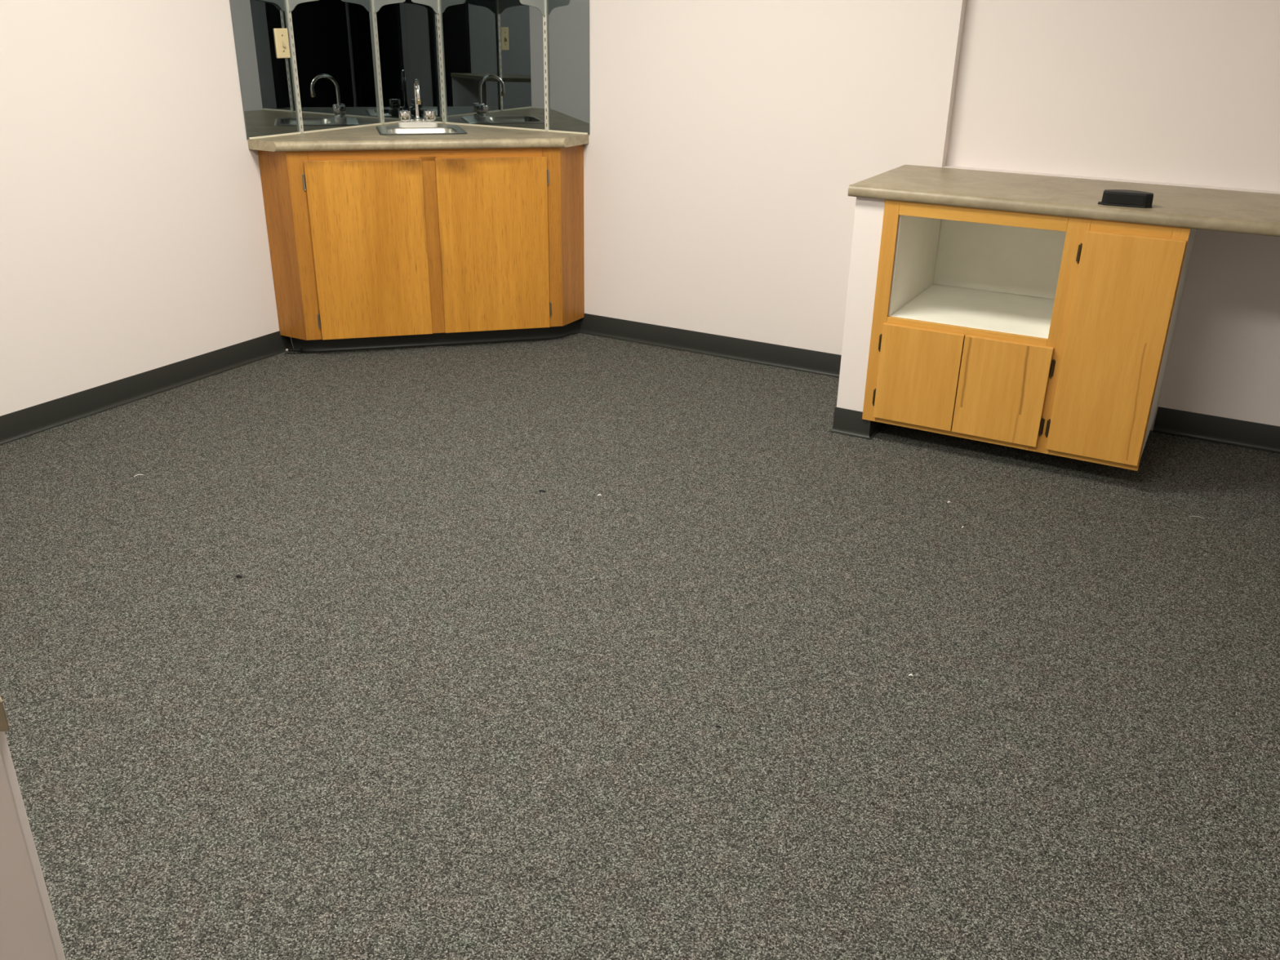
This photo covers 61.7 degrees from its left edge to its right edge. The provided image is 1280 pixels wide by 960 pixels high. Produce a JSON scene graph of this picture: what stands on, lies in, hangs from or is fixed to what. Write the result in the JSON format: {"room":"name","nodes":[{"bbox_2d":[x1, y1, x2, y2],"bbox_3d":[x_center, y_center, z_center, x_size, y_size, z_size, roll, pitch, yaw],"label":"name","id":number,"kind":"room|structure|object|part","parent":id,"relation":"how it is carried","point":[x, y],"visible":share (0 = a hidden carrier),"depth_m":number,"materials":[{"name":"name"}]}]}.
{"room":"office break room","nodes":[
{"label":"office break room","id":0,"kind":"room"},
{"bbox_2d":[0,0,279,416],"bbox_3d":[-2.349,-1.227,3.112,0.100,2.520,5.250,13,26,26],"label":"wall","id":1,"kind":"structure","parent":0,"point":[134,239],"depth_m":3.94,"materials":[{"name":"white paint"}]},
{"bbox_2d":[0,330,290,445],"bbox_3d":[-2.553,0.061,3.184,0.014,0.096,4.085,13,26,26],"label":"baseboard","id":2,"kind":"structure","parent":1,"relation":"attached to","point":[15,425],"depth_m":4.16,"materials":[{"name":"grey plastic"}]},
{"bbox_2d":[229,0,412,139],"bbox_3d":[-1.349,-2.159,4.543,0.006,1.285,1.025,13,26,26],"label":"wall mirror","id":3,"kind":"object","parent":1,"relation":"attached to","point":[334,41],"visible":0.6,"depth_m":4.64,"materials":[{"name":"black mirror"}]},
{"bbox_2d":[273,28,290,57],"bbox_3d":[-1.473,-1.805,4.431,0.020,0.114,0.071,13,26,26],"label":"light switch","id":4,"kind":"object","parent":3,"relation":"attached to","point":[281,35],"visible":1,"depth_m":4.43,"materials":[{"name":"beige plastic"}]},
{"bbox_2d":[284,0,319,133],"bbox_3d":[-1.368,-2.002,4.350,0.194,1.147,0.018,13,26,26],"label":"shelf standard","id":5,"kind":"object","parent":3,"relation":"attached to","point":[291,5],"visible":1,"depth_m":4.49,"materials":[{"name":"white metal"}]},
{"bbox_2d":[371,0,405,124],"bbox_3d":[-1.118,-2.179,4.764,0.194,1.147,0.018,13,26,26],"label":"shelf standard","id":6,"kind":"object","parent":3,"relation":"attached to","point":[376,5],"visible":1,"depth_m":4.89,"materials":[{"name":"white metal"}]},
{"bbox_2d":[0,333,1279,959],"bbox_3d":[-0.141,0.492,2.512,5.200,0.080,5.250,13,26,26],"label":"floor","id":7,"kind":"structure","parent":0,"point":[442,704],"depth_m":2.50,"materials":[{"name":"carpet"}]},
{"bbox_2d":[0,696,66,959],"bbox_3d":[-1.069,0.467,1.319,0.471,0.892,1.119,-17,30,-36],"label":"door","id":8,"kind":"structure","parent":7,"relation":"on","point":[28,931],"depth_m":0.96,"materials":[{"name":"beige laminate"}]},
{"bbox_2d":[257,144,584,352],"bbox_3d":[-0.912,-1.019,4.748,1.386,0.875,0.173,-5,24,-14],"label":"base cabinet","id":9,"kind":"object","parent":7,"relation":"on","point":[370,250],"visible":1,"depth_m":4.66,"materials":[{"name":"brown wood"}]},
{"bbox_3d":[-1.518,-0.996,4.574,0.160,0.797,0.018,13,26,26],"label":"panel","id":10,"kind":"part","parent":9,"relation":"part of","materials":[{"name":"brown wood"}]},
{"bbox_2d":[284,337,302,352],"bbox_3d":[-1.535,-0.599,4.745,0.073,0.070,0.022,2,24,2],"label":"door stop","id":11,"kind":"object","parent":9,"relation":"hanging from","point":[293,349],"visible":1,"depth_m":4.75,"materials":[{"name":"black plastic"}]},
{"bbox_3d":[-1.528,-0.577,4.754,0.059,0.022,0.022,2,24,2],"label":"rod","id":12,"kind":"part","parent":11,"relation":"part of","materials":[{"name":"black plastic"}]},
{"bbox_3d":[-1.155,-0.983,4.605,0.476,0.756,0.018,-5,24,-14],"label":"door","id":13,"kind":"part","parent":9,"relation":"part of","materials":[{"name":"brown wood"}]},
{"bbox_2d":[247,119,588,151],"bbox_3d":[-0.918,-1.453,4.589,1.008,0.046,1.027,13,26,26],"label":"countertop","id":14,"kind":"structure","parent":9,"relation":"on","point":[361,137],"depth_m":4.54,"materials":[{"name":"beige laminate"}]},
{"bbox_2d":[398,79,437,127],"bbox_3d":[-1.002,-1.696,4.829,0.176,0.209,0.153,-6,24,-15],"label":"faucet","id":15,"kind":"object","parent":14,"relation":"on","point":[405,116],"visible":1,"depth_m":4.88,"materials":[{"name":"silver metal"}]},
{"bbox_3d":[-1.070,-1.656,4.880,0.053,0.051,0.053,-17,29,-35],"label":"knob handle","id":16,"kind":"part","parent":15,"relation":"part of","materials":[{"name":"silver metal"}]},
{"bbox_3d":[-0.999,-1.708,4.813,0.016,0.174,0.132,-6,24,-15],"label":"spout","id":17,"kind":"part","parent":15,"relation":"part of","materials":[{"name":"silver metal"}]},
{"bbox_3d":[-0.962,-1.667,4.909,0.053,0.051,0.053,-17,29,-35],"label":"knob handle","id":18,"kind":"part","parent":15,"relation":"part of","materials":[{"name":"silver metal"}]},
{"bbox_2d":[375,124,467,135],"bbox_3d":[-0.986,-1.505,4.849,0.380,0.156,0.383,-6,24,-15],"label":"bar sink","id":19,"kind":"object","parent":14,"relation":"in","point":[440,129],"visible":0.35,"depth_m":4.86,"materials":[{"name":"silver metal"}]},
{"bbox_3d":[-0.896,-1.374,4.530,0.974,0.049,0.020,-5,24,-14],"label":"rail","id":20,"kind":"part","parent":9,"relation":"part of","materials":[{"name":"brown wood"}]},
{"bbox_3d":[-0.641,-1.031,4.734,0.476,0.756,0.018,-5,24,-14],"label":"door","id":21,"kind":"part","parent":9,"relation":"part of","materials":[{"name":"brown wood"}]},
{"bbox_3d":[-0.313,-1.113,4.889,0.018,0.797,0.189,13,26,26],"label":"panel","id":22,"kind":"part","parent":9,"relation":"part of","materials":[{"name":"brown wood"}]},
{"bbox_2d":[862,200,1196,471],"bbox_3d":[1.373,-0.559,3.808,0.930,0.856,0.670,13,26,26],"label":"base cabinet","id":23,"kind":"object","parent":7,"relation":"on","point":[1064,326],"visible":0.98,"depth_m":3.59,"materials":[{"name":"brown wood"}]},
{"bbox_3d":[0.967,-0.358,3.734,0.278,0.345,0.018,13,26,26],"label":"door","id":24,"kind":"part","parent":23,"relation":"part of","materials":[{"name":"brown wood"}]},
{"bbox_3d":[1.091,-0.178,3.760,0.534,0.042,0.018,13,26,26],"label":"rail","id":25,"kind":"part","parent":23,"relation":"part of","materials":[{"name":"brown wood"}]},
{"bbox_3d":[1.097,-0.495,3.621,0.534,0.041,0.019,13,26,26],"label":"rail","id":26,"kind":"part","parent":23,"relation":"part of","materials":[{"name":"brown wood"}]},
{"bbox_2d":[890,284,1054,338],"bbox_3d":[1.243,-0.608,3.853,0.532,0.017,0.574,13,26,26],"label":"cubby shelf","id":27,"kind":"object","parent":23,"relation":"attached to","point":[993,312],"depth_m":3.81,"materials":[{"name":"white plastic"}]},
{"bbox_3d":[1.103,-0.855,3.464,0.534,0.046,0.019,13,26,26],"label":"rail","id":28,"kind":"part","parent":23,"relation":"part of","materials":[{"name":"brown wood"}]},
{"bbox_3d":[1.215,-0.300,3.609,0.283,0.345,0.018,13,26,26],"label":"door","id":29,"kind":"part","parent":23,"relation":"part of","materials":[{"name":"brown wood"}]},
{"bbox_2d":[848,164,1279,236],"bbox_3d":[1.981,-0.828,3.330,2.552,0.038,0.667,13,26,26],"label":"countertop","id":30,"kind":"structure","parent":23,"relation":"on","point":[1180,206],"depth_m":3.48,"materials":[{"name":"beige laminate"}]},
{"bbox_2d":[1097,189,1153,208],"bbox_3d":[1.506,-0.873,3.321,0.155,0.042,0.076,11,25,21],"label":"plastic box","id":31,"kind":"object","parent":30,"relation":"on","point":[1119,197],"visible":1,"depth_m":3.29,"materials":[{"name":"black plastic"}]},
{"bbox_3d":[1.489,-0.860,3.290,0.104,0.025,0.002,11,25,21],"label":"panel","id":32,"kind":"part","parent":31,"relation":"part of","materials":[{"name":"black plastic"}]},
{"bbox_3d":[1.484,-0.085,3.562,0.231,0.042,0.018,13,26,26],"label":"rail","id":33,"kind":"part","parent":23,"relation":"part of","materials":[{"name":"brown wood"}]},
{"bbox_3d":[1.494,-0.408,3.394,0.285,0.724,0.018,13,26,26],"label":"door","id":34,"kind":"part","parent":23,"relation":"part of","materials":[{"name":"brown wood"}]},
{"bbox_3d":[1.495,-0.757,3.268,0.231,0.056,0.019,13,26,26],"label":"rail","id":35,"kind":"part","parent":23,"relation":"part of","materials":[{"name":"brown wood"}]},
{"bbox_3d":[1.779,-0.505,3.610,0.016,0.783,0.632,13,26,26],"label":"panel","id":36,"kind":"part","parent":23,"relation":"part of","materials":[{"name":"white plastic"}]},
{"bbox_2d":[836,196,884,411],"bbox_3d":[0.940,-0.669,4.044,0.131,0.856,0.640,13,26,26],"label":"wall","id":37,"kind":"structure","parent":0,"point":[868,212],"depth_m":3.77,"materials":[{"name":"white paint"}]},
{"bbox_2d":[829,406,885,439],"bbox_3d":[0.931,-0.319,4.190,0.158,0.096,0.654,13,26,26],"label":"baseboard","id":38,"kind":"structure","parent":37,"relation":"attached to","point":[848,422],"depth_m":3.94,"materials":[{"name":"grey plastic"}]},
{"bbox_2d":[583,0,1279,431],"bbox_3d":[1.117,-1.573,4.042,5.000,2.520,0.150,13,26,26],"label":"wall","id":39,"kind":"structure","parent":0,"point":[728,140],"depth_m":4.11,"materials":[{"name":"white paint"}]},
{"bbox_2d":[404,0,590,134],"bbox_3d":[-0.657,-2.231,4.736,1.014,1.285,0.006,13,26,26],"label":"wall mirror","id":40,"kind":"object","parent":39,"relation":"attached to","point":[493,50],"visible":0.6,"depth_m":4.86,"materials":[{"name":"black mirror"}]},
{"bbox_2d":[411,0,446,123],"bbox_3d":[-0.968,-2.197,4.813,0.018,1.147,0.194,13,26,26],"label":"shelf standard","id":41,"kind":"object","parent":40,"relation":"attached to","point":[434,4],"visible":1,"depth_m":4.97,"materials":[{"name":"white metal"}]},
{"bbox_2d":[519,0,549,131],"bbox_3d":[-0.457,-2.076,4.556,0.018,1.147,0.194,13,26,26],"label":"shelf standard","id":42,"kind":"object","parent":40,"relation":"attached to","point":[541,5],"visible":1,"depth_m":4.71,"materials":[{"name":"white metal"}]},
{"bbox_2d":[580,313,841,377],"bbox_3d":[0.364,-0.599,4.811,1.521,0.096,0.014,13,26,26],"label":"baseboard","id":43,"kind":"structure","parent":39,"relation":"attached to","point":[828,364],"depth_m":4.83,"materials":[{"name":"grey plastic"}]},
{"bbox_2d":[1152,406,1279,453],"bbox_3d":[2.589,-0.073,3.693,1.499,0.096,0.014,13,26,26],"label":"baseboard","id":44,"kind":"structure","parent":39,"relation":"attached to","point":[1218,429],"depth_m":3.93,"materials":[{"name":"grey plastic"}]}
]}

